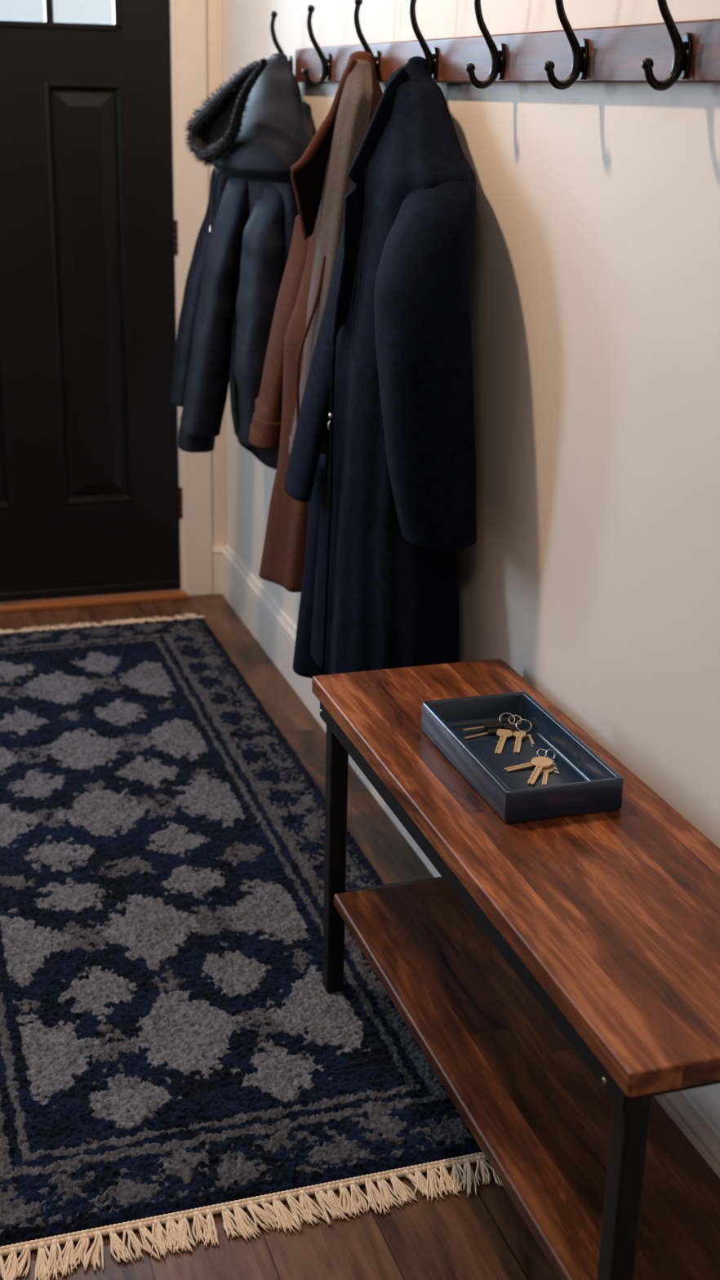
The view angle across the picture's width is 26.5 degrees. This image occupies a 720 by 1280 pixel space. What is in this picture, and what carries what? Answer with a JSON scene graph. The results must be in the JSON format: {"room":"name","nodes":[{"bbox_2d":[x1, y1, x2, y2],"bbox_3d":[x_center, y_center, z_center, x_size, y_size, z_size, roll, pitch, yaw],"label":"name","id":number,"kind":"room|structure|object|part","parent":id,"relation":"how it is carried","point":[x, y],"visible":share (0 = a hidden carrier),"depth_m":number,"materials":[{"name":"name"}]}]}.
{"room":"home entryway","nodes":[
{"label":"home entryway","id":0,"kind":"room"},
{"bbox_2d":[205,0,226,543],"bbox_3d":[-2.109,-1.453,3.704,3.600,3.050,0.120,-5,21,-17],"label":"wall","id":1,"kind":"structure","parent":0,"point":[213,7],"depth_m":4.51,"materials":[{"name":"paint"}]},
{"bbox_2d":[0,0,182,602],"bbox_3d":[-0.924,-1.087,4.197,0.853,2.040,0.057,-5,21,-17],"label":"door","id":2,"kind":"structure","parent":1,"relation":"in","point":[91,504],"depth_m":4.29,"materials":[{"name":"black paint"}]},
{"bbox_3d":[-1.091,-0.919,4.189,0.207,1.162,0.016,-5,21,-17],"label":"panel","id":3,"kind":"part","parent":2,"relation":"part of","materials":[{"name":"black paint"}]},
{"bbox_3d":[-0.754,-0.948,4.294,0.207,1.162,0.016,-5,21,-17],"label":"panel","id":4,"kind":"part","parent":2,"relation":"part of","materials":[{"name":"black paint"}]},
{"bbox_2d":[169,0,212,596],"bbox_3d":[-0.900,-1.134,4.213,0.956,2.160,0.119,-5,21,-17],"label":"door frame","id":5,"kind":"structure","parent":1,"relation":"attached to","point":[189,15],"depth_m":4.27,"materials":[{"name":"white paint"}]},
{"bbox_2d":[212,542,223,594],"bbox_3d":[-0.428,-0.217,4.654,0.045,0.156,0.018,-5,21,-17],"label":"baseboard","id":6,"kind":"structure","parent":1,"relation":"attached to","point":[217,548],"depth_m":4.64,"materials":[{"name":"white paint"}]},
{"bbox_2d":[0,593,559,1279],"bbox_3d":[-1.091,1.076,1.302,3.700,0.050,6.693,-5,21,-17],"label":"floor","id":7,"kind":"structure","parent":0,"point":[482,1236],"depth_m":2.07,"materials":[{"name":"brown wood"}]},
{"bbox_2d":[0,588,187,613],"bbox_3d":[-0.948,-0.113,4.533,0.863,0.020,0.105,-5,21,-17],"label":"trim","id":8,"kind":"structure","parent":7,"relation":"on","point":[171,594],"depth_m":4.54,"materials":[{"name":"brown wood"}]},
{"bbox_2d":[0,613,503,1279],"bbox_3d":[-0.519,0.374,3.198,0.974,0.019,2.583,-5,21,-17],"label":"rug","id":9,"kind":"object","parent":7,"relation":"on","point":[175,1047],"visible":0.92,"depth_m":2.60,"materials":[{"name":"blue fabric"}]},
{"bbox_3d":[-0.894,-0.028,4.308,0.930,0.010,0.015,-5,21,-17],"label":"binding cord","id":10,"kind":"part","parent":9,"relation":"part of","materials":[{"name":"beige fabric"}]},
{"bbox_3d":[-0.142,0.775,2.110,0.930,0.010,0.015,-5,21,-17],"label":"binding cord","id":11,"kind":"part","parent":9,"relation":"part of","materials":[{"name":"beige fabric"}]},
{"bbox_2d":[311,658,719,1279],"bbox_3d":[0.242,0.491,2.107,0.330,0.568,1.104,-5,21,-17],"label":"bench","id":12,"kind":"object","parent":7,"relation":"on","point":[557,977],"visible":0.99,"depth_m":1.89,"materials":[{"name":"brown wood"}]},
{"bbox_3d":[-0.041,0.346,2.521,0.030,0.528,0.033,-5,21,-17],"label":"leg","id":13,"kind":"part","parent":12,"relation":"part of","materials":[{"name":"black metal"}]},
{"bbox_3d":[0.109,0.280,1.988,0.025,0.038,1.069,-5,21,-17],"label":"rail","id":14,"kind":"part","parent":12,"relation":"part of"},
{"bbox_2d":[421,691,623,823],"bbox_3d":[0.218,0.157,2.127,0.168,0.046,0.324,-5,21,-17],"label":"tray","id":15,"kind":"object","parent":12,"relation":"on","point":[584,783],"visible":0.98,"depth_m":2.12,"materials":[{"name":"ceramic"}]},
{"bbox_2d":[462,712,533,754],"bbox_3d":[0.215,0.135,2.215,0.110,0.015,0.101,-13,24,-35],"label":"keys","id":16,"kind":"object","parent":15,"relation":"on","point":[494,727],"visible":1,"depth_m":2.23,"materials":[{"name":"gold metal"}]},
{"bbox_2d":[504,748,559,786],"bbox_3d":[0.252,0.175,2.106,0.092,0.016,0.071,-14,25,-37],"label":"keys","id":17,"kind":"object","parent":15,"relation":"on","point":[543,764],"visible":1,"depth_m":2.11,"materials":[{"name":"gold metal"}]},
{"bbox_3d":[0.270,0.176,2.119,0.007,0.005,0.043,0,20,-3],"label":"chain","id":18,"kind":"part","parent":17,"relation":"part of","materials":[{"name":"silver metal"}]},
{"bbox_2d":[333,879,719,1279],"bbox_3d":[0.222,0.569,2.091,0.250,0.022,0.963,-5,21,-17],"label":"shelf","id":19,"kind":"object","parent":12,"relation":"attached to","point":[540,1117],"depth_m":1.99,"materials":[{"name":"brown wood"}]},
{"bbox_3d":[0.269,0.683,1.614,0.028,0.539,0.032,-5,21,-17],"label":"leg","id":20,"kind":"part","parent":12,"relation":"part of","materials":[{"name":"black metal"}]},
{"bbox_3d":[0.400,0.430,1.567,0.238,0.026,0.028,-5,21,-17],"label":"rail","id":21,"kind":"part","parent":12,"relation":"part of","materials":[{"name":"black metal"}]},
{"bbox_2d":[221,0,719,1129],"bbox_3d":[0.656,-0.533,1.311,0.100,3.050,6.693,-5,21,-17],"label":"wall","id":22,"kind":"structure","parent":0,"point":[592,569],"depth_m":2.23,"materials":[{"name":"paint"}]},
{"bbox_2d":[221,542,719,1177],"bbox_3d":[0.587,0.853,1.727,0.018,0.156,6.573,-5,21,-17],"label":"baseboard","id":23,"kind":"structure","parent":22,"relation":"attached to","point":[273,630],"depth_m":3.94,"materials":[{"name":"white paint"}]},
{"bbox_2d":[270,0,719,90],"bbox_3d":[0.173,-0.966,2.441,0.080,0.160,2.292,-5,21,-17],"label":"coat rack","id":24,"kind":"object","parent":22,"relation":"attached to","point":[660,55],"visible":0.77,"depth_m":2.20,"materials":[{"name":"brown wood"}]},
{"bbox_2d":[169,53,313,470],"bbox_3d":[-0.282,-0.879,3.533,0.300,0.901,0.782,-5,21,-17],"label":"parka","id":25,"kind":"object","parent":24,"relation":"hanging from","point":[258,125],"visible":0.81,"depth_m":3.38,"materials":[{"name":"black fabric"}]},
{"bbox_3d":[-0.281,-1.102,3.206,0.064,0.227,0.348,-11,23,-30],"label":"fur trim","id":26,"kind":"part","parent":25,"relation":"part of","materials":[{"name":"black fur"}]},
{"bbox_2d":[203,53,313,183],"bbox_3d":[-0.229,-1.150,3.344,0.235,0.262,0.561,-5,21,-17],"label":"hood","id":27,"kind":"object","parent":25,"relation":"attached to","point":[257,125],"depth_m":3.22,"materials":[{"name":"black fabric"}]},
{"bbox_3d":[-0.157,-1.301,3.474,0.005,0.054,0.023,-5,21,-17],"label":"plate","id":28,"kind":"part","parent":24,"relation":"part of","materials":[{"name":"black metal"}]},
{"bbox_2d":[248,50,382,592],"bbox_3d":[-0.090,-0.633,3.087,0.234,1.044,0.341,-3,20,-13],"label":"coat","id":29,"kind":"object","parent":24,"relation":"hanging from","point":[320,180],"visible":0.57,"depth_m":3.01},
{"bbox_3d":[-0.066,-1.203,3.206,0.005,0.054,0.023,-5,21,-17],"label":"plate","id":30,"kind":"part","parent":24,"relation":"part of","materials":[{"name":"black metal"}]},
{"bbox_3d":[0.033,-1.098,2.918,0.005,0.054,0.023,-5,21,-17],"label":"plate","id":31,"kind":"part","parent":24,"relation":"part of","materials":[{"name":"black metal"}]},
{"bbox_2d":[284,56,476,678],"bbox_3d":[0.055,-0.419,2.682,0.242,1.142,0.572,-8,22,-25],"label":"overcoat","id":32,"kind":"object","parent":24,"relation":"hanging from","point":[391,496],"visible":0.93,"depth_m":2.59,"materials":[{"name":"blue fabric"}]},
{"bbox_3d":[-0.077,-0.145,2.968,0.104,0.428,0.131,4,20,8],"label":"panel","id":33,"kind":"part","parent":32,"relation":"part of","materials":[{"name":"blue fabric"}]},
{"bbox_3d":[0.129,-0.995,2.637,0.005,0.054,0.023,-5,21,-17],"label":"plate","id":34,"kind":"part","parent":24,"relation":"part of","materials":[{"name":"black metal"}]},
{"bbox_3d":[0.219,-0.899,2.373,0.005,0.054,0.023,-5,21,-17],"label":"plate","id":35,"kind":"part","parent":24,"relation":"part of","materials":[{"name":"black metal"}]},
{"bbox_3d":[0.309,-0.803,2.111,0.005,0.054,0.023,-5,21,-17],"label":"plate","id":36,"kind":"part","parent":24,"relation":"part of","materials":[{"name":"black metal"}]},
{"bbox_3d":[0.396,-0.710,1.856,0.005,0.054,0.023,-5,21,-17],"label":"plate","id":37,"kind":"part","parent":24,"relation":"part of","materials":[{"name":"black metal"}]}
]}

